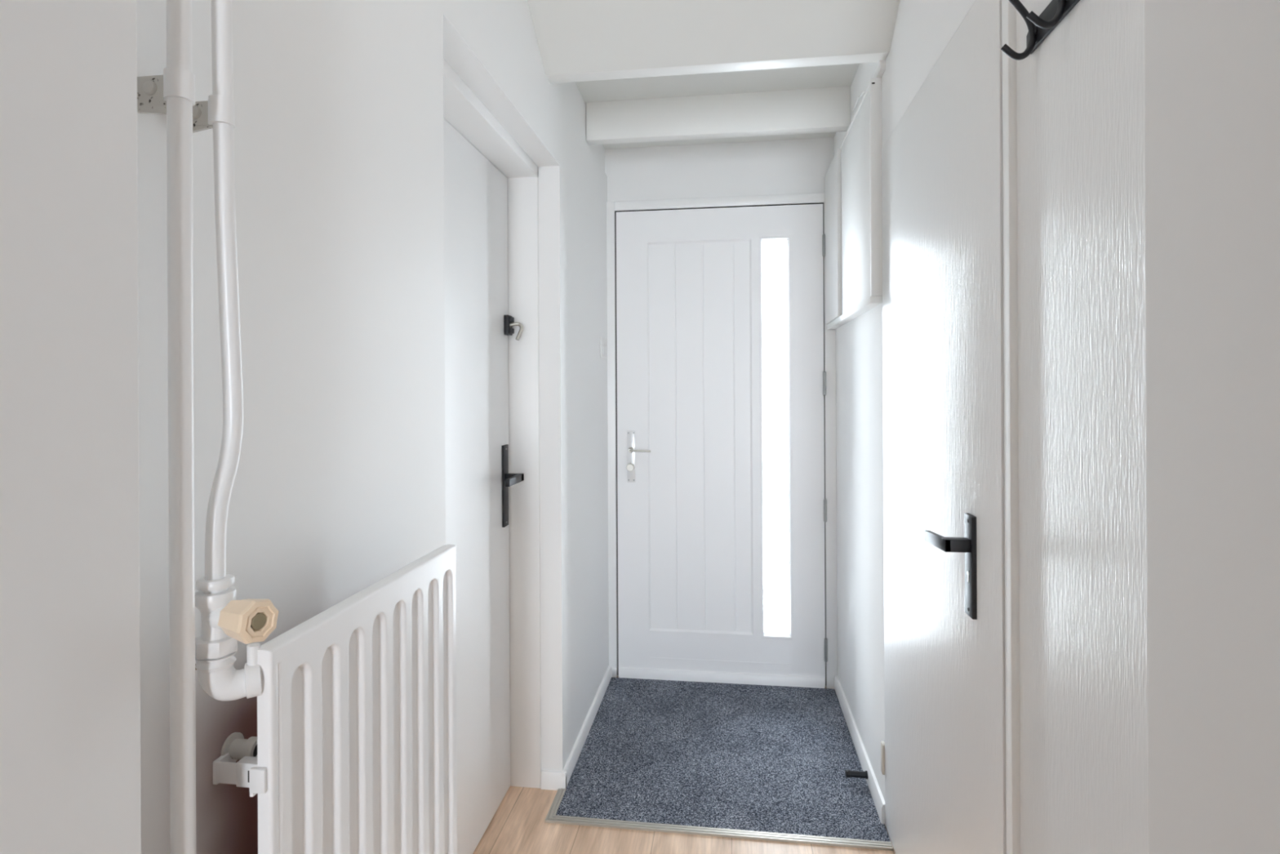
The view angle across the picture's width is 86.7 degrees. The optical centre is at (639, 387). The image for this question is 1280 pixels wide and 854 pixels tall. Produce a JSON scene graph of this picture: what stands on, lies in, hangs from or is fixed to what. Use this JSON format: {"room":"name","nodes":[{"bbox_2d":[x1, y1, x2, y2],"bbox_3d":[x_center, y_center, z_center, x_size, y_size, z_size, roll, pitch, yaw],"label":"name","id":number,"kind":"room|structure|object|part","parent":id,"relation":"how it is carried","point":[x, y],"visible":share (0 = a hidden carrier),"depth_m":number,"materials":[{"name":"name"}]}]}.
{"room":"entrance hallway","nodes":[
{"label":"entrance hallway","id":0,"kind":"room"},
{"bbox_2d":[0,0,141,853],"bbox_3d":[-1.668,-0.025,0.618,2.530,2.620,0.187,0,0,8],"label":"wall","id":1,"kind":"structure","parent":0,"point":[70,653],"depth_m":0.49,"materials":[{"name":"white paint"}]},
{"bbox_2d":[136,0,608,853],"bbox_3d":[-0.459,-0.032,1.847,0.324,2.620,2.660,0,0,8],"label":"wall","id":2,"kind":"structure","parent":0,"point":[339,487],"depth_m":0.96,"materials":[{"name":"paint"}]},
{"bbox_2d":[137,66,195,114],"bbox_3d":[-0.431,-0.265,0.613,0.058,0.036,0.024,0,0,8],"label":"clip","id":3,"kind":"object","parent":2,"relation":"attached to","point":[153,91],"visible":0.93,"depth_m":0.61,"materials":[{"name":"white paint"}]},
{"bbox_2d":[165,0,196,853],"bbox_3d":[-0.413,-0.032,0.611,0.019,2.620,0.019,0,0,8],"label":"pipe","id":4,"kind":"object","parent":2,"relation":"attached to","point":[178,12],"visible":1,"depth_m":0.60,"materials":[{"name":"white paint"}]},
{"bbox_2d":[192,94,235,133],"bbox_3d":[-0.425,-0.265,0.664,0.057,0.032,0.022,0,0,8],"label":"clip","id":5,"kind":"object","parent":2,"relation":"attached to","point":[218,108],"visible":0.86,"depth_m":0.66,"materials":[{"name":"white paint"}]},
{"bbox_2d":[204,0,244,580],"bbox_3d":[-0.409,-0.574,0.663,0.018,1.535,0.042,0,0,8],"label":"pipe","id":6,"kind":"object","parent":2,"relation":"attached to","point":[215,533],"visible":1,"depth_m":0.66,"materials":[{"name":"white paint"}]},
{"bbox_2d":[212,543,457,853],"bbox_3d":[-0.373,0.702,0.889,0.091,0.892,0.457,0,0,8],"label":"radiator","id":7,"kind":"object","parent":2,"relation":"attached to","point":[353,749],"visible":1,"depth_m":0.83,"materials":[{"name":"white metal"}]},
{"bbox_2d":[195,573,279,701],"bbox_3d":[-0.383,0.242,0.649,0.084,0.121,0.059,0,0,28],"label":"radiator valve","id":8,"kind":"object","parent":7,"relation":"attached to","point":[225,620],"visible":0.98,"depth_m":0.64,"materials":[{"name":"white paint"}]},
{"bbox_3d":[-0.367,0.215,0.633,0.038,0.041,0.041,0,0,25],"label":"knob","id":9,"kind":"part","parent":8,"relation":"part of","materials":[{"name":"beige plastic"}]},
{"bbox_2d":[443,58,541,853],"bbox_3d":[-0.476,0.285,1.748,0.194,1.987,0.887,0,0,8],"label":"door","id":10,"kind":"structure","parent":2,"relation":"in","point":[491,228],"depth_m":2.00,"materials":[{"name":"white paint"}]},
{"bbox_3d":[-0.423,0.305,2.125,0.009,0.254,0.044,0,0,8],"label":"handle plate","id":11,"kind":"part","parent":10,"relation":"part of","materials":[{"name":"black metal"}]},
{"bbox_3d":[-0.400,0.279,2.064,0.054,0.022,0.137,0,0,8],"label":"lever","id":12,"kind":"part","parent":10,"relation":"part of","materials":[{"name":"black metal"}]},
{"bbox_3d":[-0.392,-0.179,2.136,0.047,0.060,0.030,0,0,8],"label":"latch lever","id":13,"kind":"part","parent":10,"relation":"part of","materials":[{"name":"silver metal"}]},
{"bbox_2d":[541,665,611,790],"bbox_3d":[-0.220,1.249,2.574,0.081,0.056,0.844,0,0,8],"label":"baseboard","id":14,"kind":"structure","parent":2,"relation":"attached to","point":[553,780],"depth_m":2.31,"materials":[{"name":"white wood"}]},
{"bbox_2d":[600,337,606,358],"bbox_3d":[-0.154,-0.170,2.870,0.013,0.085,0.100,0,0,8],"label":"light switch","id":15,"kind":"object","parent":2,"relation":"attached to","point":[602,340],"visible":1,"depth_m":2.84,"materials":[{"name":"white plastic"}]},
{"bbox_2d":[472,675,895,853],"bbox_3d":[-0.072,1.337,-0.595,6.000,0.120,7.600,0,0,8],"label":"floor","id":16,"kind":"structure","parent":0,"point":[518,825],"depth_m":1.91,"materials":[{"name":"brown wood"}]},
{"bbox_2d":[545,788,565,819],"bbox_3d":[-0.257,1.273,2.073,0.025,0.008,0.159,0,0,8],"label":"edging","id":17,"kind":"object","parent":16,"relation":"on","point":[553,811],"visible":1,"depth_m":2.07,"materials":[{"name":"beige"}]},
{"bbox_2d":[544,814,893,850],"bbox_3d":[0.210,1.271,1.943,0.985,0.008,0.025,0,0,8],"label":"edging","id":18,"kind":"object","parent":16,"relation":"on","point":[700,830],"visible":1,"depth_m":1.94,"materials":[{"name":"silver metal"}]},
{"bbox_2d":[555,677,890,841],"bbox_3d":[0.287,1.271,2.435,0.961,0.007,0.968,0,0,8],"label":"entrance mat","id":19,"kind":"object","parent":16,"relation":"on","point":[734,756],"visible":1,"depth_m":2.29,"materials":[{"name":"grey carpet"}]},
{"bbox_2d":[527,0,899,149],"bbox_3d":[-0.089,-1.195,-0.625,6.200,0.537,7.540,0,0,8],"label":"ceiling","id":20,"kind":"structure","parent":0,"point":[573,36],"depth_m":1.89,"materials":[{"name":"white paint"}]},
{"bbox_2d":[546,52,888,83],"bbox_3d":[0.205,-1.046,1.973,0.986,0.237,0.057,0,0,8],"label":"ceiling beam","id":21,"kind":"structure","parent":20,"relation":"attached to","point":[874,57],"depth_m":1.97,"materials":[{"name":"white paint"}]},
{"bbox_2d":[586,86,850,145],"bbox_3d":[0.284,-1.060,2.570,0.986,0.211,0.052,0,0,8],"label":"ceiling beam","id":22,"kind":"structure","parent":20,"relation":"attached to","point":[816,110],"depth_m":2.54,"materials":[{"name":"white paint"}]},
{"bbox_2d":[604,137,834,202],"bbox_3d":[0.366,-1.081,3.028,1.660,0.530,0.178,0,0,8],"label":"wall","id":23,"kind":"structure","parent":0,"point":[788,166],"depth_m":2.94,"materials":[{"name":"paint"}]},
{"bbox_2d":[606,193,837,688],"bbox_3d":[0.379,0.236,2.993,1.160,2.117,0.246,0,0,8],"label":"door","id":24,"kind":"structure","parent":23,"relation":"in","point":[685,277],"depth_m":2.94,"materials":[{"name":"white paint"}]},
{"bbox_3d":[-0.114,1.251,2.986,0.024,0.040,0.006,0,0,8],"label":"strike plate","id":25,"kind":"part","parent":24,"relation":"part of","materials":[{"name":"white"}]},
{"bbox_3d":[-0.038,0.300,2.979,0.035,0.226,0.005,0,0,8],"label":"handle plate","id":26,"kind":"part","parent":24,"relation":"part of","materials":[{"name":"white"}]},
{"bbox_3d":[-0.003,0.271,2.946,0.105,0.025,0.051,0,0,8],"label":"lever","id":27,"kind":"part","parent":24,"relation":"part of","materials":[{"name":"silver metal"}]},
{"bbox_3d":[0.260,0.211,2.952,0.452,1.700,0.020,0,0,8],"label":"moulding","id":28,"kind":"part","parent":24,"relation":"part of","materials":[{"name":"white paint"}]},
{"bbox_3d":[0.262,0.211,2.966,0.452,1.700,0.032,0,0,8],"label":"panel","id":29,"kind":"part","parent":24,"relation":"part of","materials":[{"name":"white paint"}]},
{"bbox_2d":[834,0,976,799],"bbox_3d":[0.866,-0.038,1.802,0.357,2.620,2.400,0,0,8],"label":"wall","id":30,"kind":"structure","parent":0,"point":[923,29],"depth_m":2.20,"materials":[{"name":"white paint"}]},
{"bbox_2d":[824,77,882,328],"bbox_3d":[0.744,-0.577,2.420,0.042,0.658,0.894,0,0,8],"label":"upper cabinet","id":31,"kind":"object","parent":30,"relation":"attached to","point":[853,177],"visible":1,"depth_m":2.22,"materials":[{"name":"white wood"}]},
{"bbox_3d":[0.770,-0.581,2.700,0.020,0.623,0.332,0,0,8],"label":"fixed panel","id":32,"kind":"part","parent":31,"relation":"part of","materials":[{"name":"white wood"}]},
{"bbox_3d":[0.749,-0.258,2.420,0.036,0.021,0.892,0,0,8],"label":"sill","id":33,"kind":"part","parent":31,"relation":"part of","materials":[{"name":"white wood"}]},
{"bbox_3d":[0.719,-0.582,2.263,0.007,0.618,0.535,0,0,8],"label":"door","id":34,"kind":"part","parent":31,"relation":"part of","materials":[{"name":"white wood"}]},
{"bbox_2d":[852,90,865,111],"bbox_3d":[0.738,-0.961,2.282,0.008,0.061,0.282,0,0,8],"label":"cable","id":35,"kind":"object","parent":30,"relation":"attached to","point":[864,91],"visible":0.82,"depth_m":2.31,"materials":[{"name":"white plastic"}]},
{"bbox_2d":[834,674,885,826],"bbox_3d":[0.767,1.240,2.416,0.013,0.064,0.898,0,0,8],"label":"baseboard","id":36,"kind":"structure","parent":30,"relation":"attached to","point":[877,795],"depth_m":2.28,"materials":[{"name":"white wood"}]},
{"bbox_2d":[844,768,867,778],"bbox_3d":[0.695,1.240,2.178,0.067,0.024,0.024,0,0,8],"label":"door stop","id":37,"kind":"object","parent":36,"relation":"attached to","point":[849,773],"visible":1,"depth_m":2.17,"materials":[{"name":"black rubber"}]},
{"bbox_2d":[871,59,885,78],"bbox_3d":[0.722,-0.919,2.173,0.016,0.027,0.500,0,0,8],"label":"trim","id":38,"kind":"structure","parent":30,"relation":"attached to","point":[881,67],"depth_m":1.94,"materials":[{"name":"white"}]},
{"bbox_2d":[880,740,884,774],"bbox_3d":[0.710,1.079,1.979,0.010,0.088,0.022,0,0,8],"label":"outlet","id":39,"kind":"object","parent":30,"relation":"attached to","point":[882,743],"visible":0.97,"depth_m":1.97,"materials":[{"name":"beige plastic"}]},
{"bbox_2d":[881,0,1020,853],"bbox_3d":[0.708,-0.037,1.507,0.233,2.620,0.911,0,0,8],"label":"door","id":40,"kind":"structure","parent":30,"relation":"in","point":[949,162],"depth_m":1.33,"materials":[{"name":"white paint"}]},
{"bbox_3d":[0.587,0.291,1.297,0.045,0.032,0.134,0,0,8],"label":"lever","id":41,"kind":"part","parent":40,"relation":"part of","materials":[{"name":"black metal"}]},
{"bbox_3d":[0.606,0.325,1.242,0.009,0.185,0.041,0,0,8],"label":"handle plate","id":42,"kind":"part","parent":40,"relation":"part of","materials":[{"name":"black metal"}]},
{"bbox_3d":[0.732,-0.038,1.504,0.184,2.620,0.911,0,0,8],"label":"frame","id":43,"kind":"part","parent":40,"relation":"part of","materials":[{"name":"white wood"}]},
{"bbox_2d":[1016,0,1147,853],"bbox_3d":[0.577,-0.037,0.850,0.025,2.620,0.436,0,0,8],"label":"door","id":44,"kind":"structure","parent":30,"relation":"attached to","point":[1080,93],"depth_m":0.87,"materials":[{"name":"white paint"}]},
{"bbox_2d":[1000,0,1079,60],"bbox_3d":[0.529,-0.547,0.880,0.072,0.139,0.284,0,0,8],"label":"coat rack","id":45,"kind":"object","parent":44,"relation":"attached to","point":[1040,27],"visible":1,"depth_m":0.96,"materials":[{"name":"black metal"}]},
{"bbox_3d":[0.563,-0.516,0.875,0.005,0.038,0.284,0,0,8],"label":"rail","id":46,"kind":"part","parent":45,"relation":"part of","materials":[{"name":"black metal"}]},
{"bbox_2d":[1144,0,1279,853],"bbox_3d":[1.755,-0.043,0.300,2.600,2.620,0.377,0,0,8],"label":"wall","id":47,"kind":"structure","parent":0,"point":[1212,67],"depth_m":0.57,"materials":[{"name":"white paint"}]},
{"bbox_2d":[1143,0,1149,853],"bbox_3d":[0.517,-0.036,0.656,0.052,2.620,0.002,0,0,8],"label":"trim","id":48,"kind":"structure","parent":47,"relation":"attached to","point":[1144,0],"depth_m":0.66,"materials":[{"name":"white wood"}]}
]}

